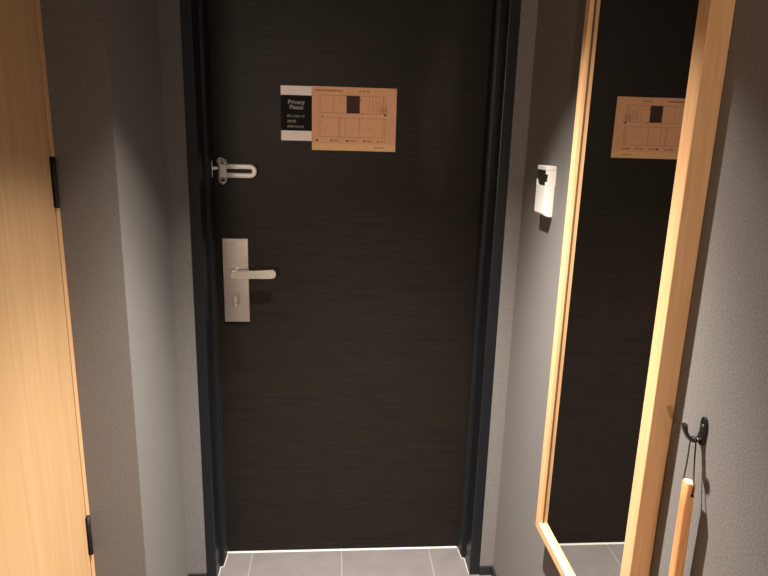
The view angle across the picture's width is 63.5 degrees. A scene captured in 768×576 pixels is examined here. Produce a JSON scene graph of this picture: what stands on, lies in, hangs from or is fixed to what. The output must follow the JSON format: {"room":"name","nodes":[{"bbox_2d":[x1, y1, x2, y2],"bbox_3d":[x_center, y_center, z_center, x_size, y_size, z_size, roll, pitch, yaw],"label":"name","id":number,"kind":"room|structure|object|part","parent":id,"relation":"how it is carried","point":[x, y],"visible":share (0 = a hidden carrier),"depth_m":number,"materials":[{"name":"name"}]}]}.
{"room":"hotel room entryway","nodes":[
{"label":"hotel room entryway","id":0,"kind":"room"},
{"bbox_2d":[40,0,187,575],"bbox_3d":[-1.857,0.689,-1.547,1.958,2.200,7.288,7,15,20],"label":"wall","id":1,"kind":"structure","parent":0,"point":[102,57],"depth_m":1.46,"materials":[{"name":"paint"}]},
{"bbox_2d":[0,0,95,575],"bbox_3d":[-0.701,0.165,0.944,0.153,2.090,0.952,1,14,-4],"label":"door","id":2,"kind":"structure","parent":1,"relation":"in","point":[45,523],"depth_m":1.24,"materials":[{"name":"brown wood"}]},
{"bbox_3d":[-0.727,0.165,0.942,0.101,2.090,0.952,1,14,-4],"label":"frame","id":3,"kind":"part","parent":2,"relation":"part of","materials":[{"name":"brown wood"}]},
{"bbox_2d":[156,0,537,573],"bbox_3d":[-0.268,-0.125,1.942,1.565,2.200,0.262,1,14,-4],"label":"wall","id":4,"kind":"structure","parent":0,"point":[168,11],"depth_m":1.83,"materials":[{"name":"paint"}]},
{"bbox_2d":[188,566,492,575],"bbox_3d":[-0.136,0.960,2.082,1.019,0.033,0.007,1,14,-4],"label":"baseboard","id":5,"kind":"structure","parent":4,"relation":"attached to","point":[483,570],"depth_m":2.12,"materials":[{"name":"black"}]},
{"bbox_2d":[227,546,456,553],"bbox_3d":[-0.149,0.940,2.229,0.830,0.002,0.010,1,14,-4],"label":"trim","id":6,"kind":"structure","parent":4,"relation":"attached to","point":[432,547],"depth_m":2.23,"materials":[{"name":"grey metal"}]},
{"bbox_2d":[218,549,468,575],"bbox_3d":[-0.136,0.959,2.154,0.846,0.002,0.130,1,14,-4],"label":"trim","id":7,"kind":"structure","parent":4,"relation":"attached to","point":[457,549],"depth_m":2.16,"materials":[{"name":"grey"}]},
{"bbox_2d":[180,0,521,575],"bbox_3d":[-0.110,-0.052,1.947,0.912,2.065,0.218,1,14,-4],"label":"door","id":8,"kind":"structure","parent":4,"relation":"in","point":[346,303],"depth_m":1.97,"materials":[{"name":"brown wood"}]},
{"bbox_3d":[-0.467,-0.024,1.963,0.080,0.270,0.010,1,14,-4],"label":"lock plate","id":9,"kind":"part","parent":8,"relation":"part of","materials":[{"name":"metal"}]},
{"bbox_3d":[-0.403,-0.048,1.931,0.140,0.030,0.052,1,14,-4],"label":"lever handle","id":10,"kind":"part","parent":8,"relation":"part of","materials":[{"name":"silver metal"}]},
{"bbox_2d":[281,85,311,140],"bbox_3d":[-0.262,-0.522,1.858,0.092,0.158,0.002,1,14,-4],"label":"magnet","id":11,"kind":"object","parent":8,"relation":"attached to","point":[296,101],"visible":1,"depth_m":1.86,"materials":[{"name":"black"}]},
{"bbox_2d":[312,86,396,151],"bbox_3d":[-0.090,-0.508,1.874,0.254,0.185,0.003,1,14,-4],"label":"evacuation plan","id":12,"kind":"object","parent":8,"relation":"attached to","point":[343,118],"visible":1,"depth_m":1.87,"materials":[{"name":"brown paper"}]},
{"bbox_2d":[219,545,490,575],"bbox_3d":[-0.919,1.827,-1.290,3.400,0.080,7.360,1,14,-4],"label":"floor","id":13,"kind":"structure","parent":0,"point":[440,561],"depth_m":2.16,"materials":[{"name":"grey tile"}]},
{"bbox_2d":[493,0,767,575],"bbox_3d":[0.709,0.723,-1.389,0.120,2.200,7.260,1,14,-4],"label":"wall","id":14,"kind":"structure","parent":0,"point":[723,376],"depth_m":0.92,"materials":[{"name":"paint"}]},
{"bbox_2d":[491,567,496,575],"bbox_3d":[0.626,1.806,-1.265,0.007,0.033,6.991,1,14,-4],"label":"baseboard","id":15,"kind":"structure","parent":14,"relation":"attached to","point":[493,573],"depth_m":2.10,"materials":[{"name":"black"}]},
{"bbox_2d":[534,165,556,216],"bbox_3d":[0.412,-0.248,1.589,0.026,0.127,0.071,1,14,-4],"label":"card holder","id":16,"kind":"object","parent":14,"relation":"attached to","point":[545,184],"visible":1,"depth_m":1.56,"materials":[{"name":"white plastic"}]},
{"bbox_2d":[535,0,735,575],"bbox_3d":[0.438,-0.059,1.171,0.036,1.475,0.464,1,14,-4],"label":"wall mirror","id":17,"kind":"object","parent":14,"relation":"attached to","point":[652,72],"visible":1,"depth_m":1.11,"materials":[{"name":"mirror"}]},
{"bbox_3d":[0.417,0.646,1.345,0.036,0.022,0.464,1,14,-4],"label":"frame rail","id":18,"kind":"part","parent":17,"relation":"part of","materials":[{"name":"brown wood"}]},
{"bbox_2d":[682,417,707,445],"bbox_3d":[0.456,0.211,0.916,0.036,0.046,0.013,1,14,-4],"label":"wall hook","id":19,"kind":"object","parent":14,"relation":"attached to","point":[701,437],"visible":1,"depth_m":0.91,"materials":[{"name":"black metal"}]},
{"bbox_2d":[668,435,696,575],"bbox_3d":[0.446,0.588,0.989,0.021,0.751,0.047,1,14,-4],"label":"shoehorn","id":20,"kind":"object","parent":19,"relation":"hanging from","point":[678,556],"visible":1,"depth_m":0.93,"materials":[{"name":"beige wood"}]},
{"bbox_3d":[0.448,0.512,0.970,0.020,0.467,0.025,1,14,-4],"label":"handle","id":21,"kind":"part","parent":20,"relation":"part of","materials":[{"name":"orange wood"}]},
{"bbox_3d":[0.454,0.263,0.916,0.014,0.085,0.033,1,14,-4],"label":"cord","id":22,"kind":"part","parent":20,"relation":"part of","materials":[{"name":"black fabric"}]}
]}

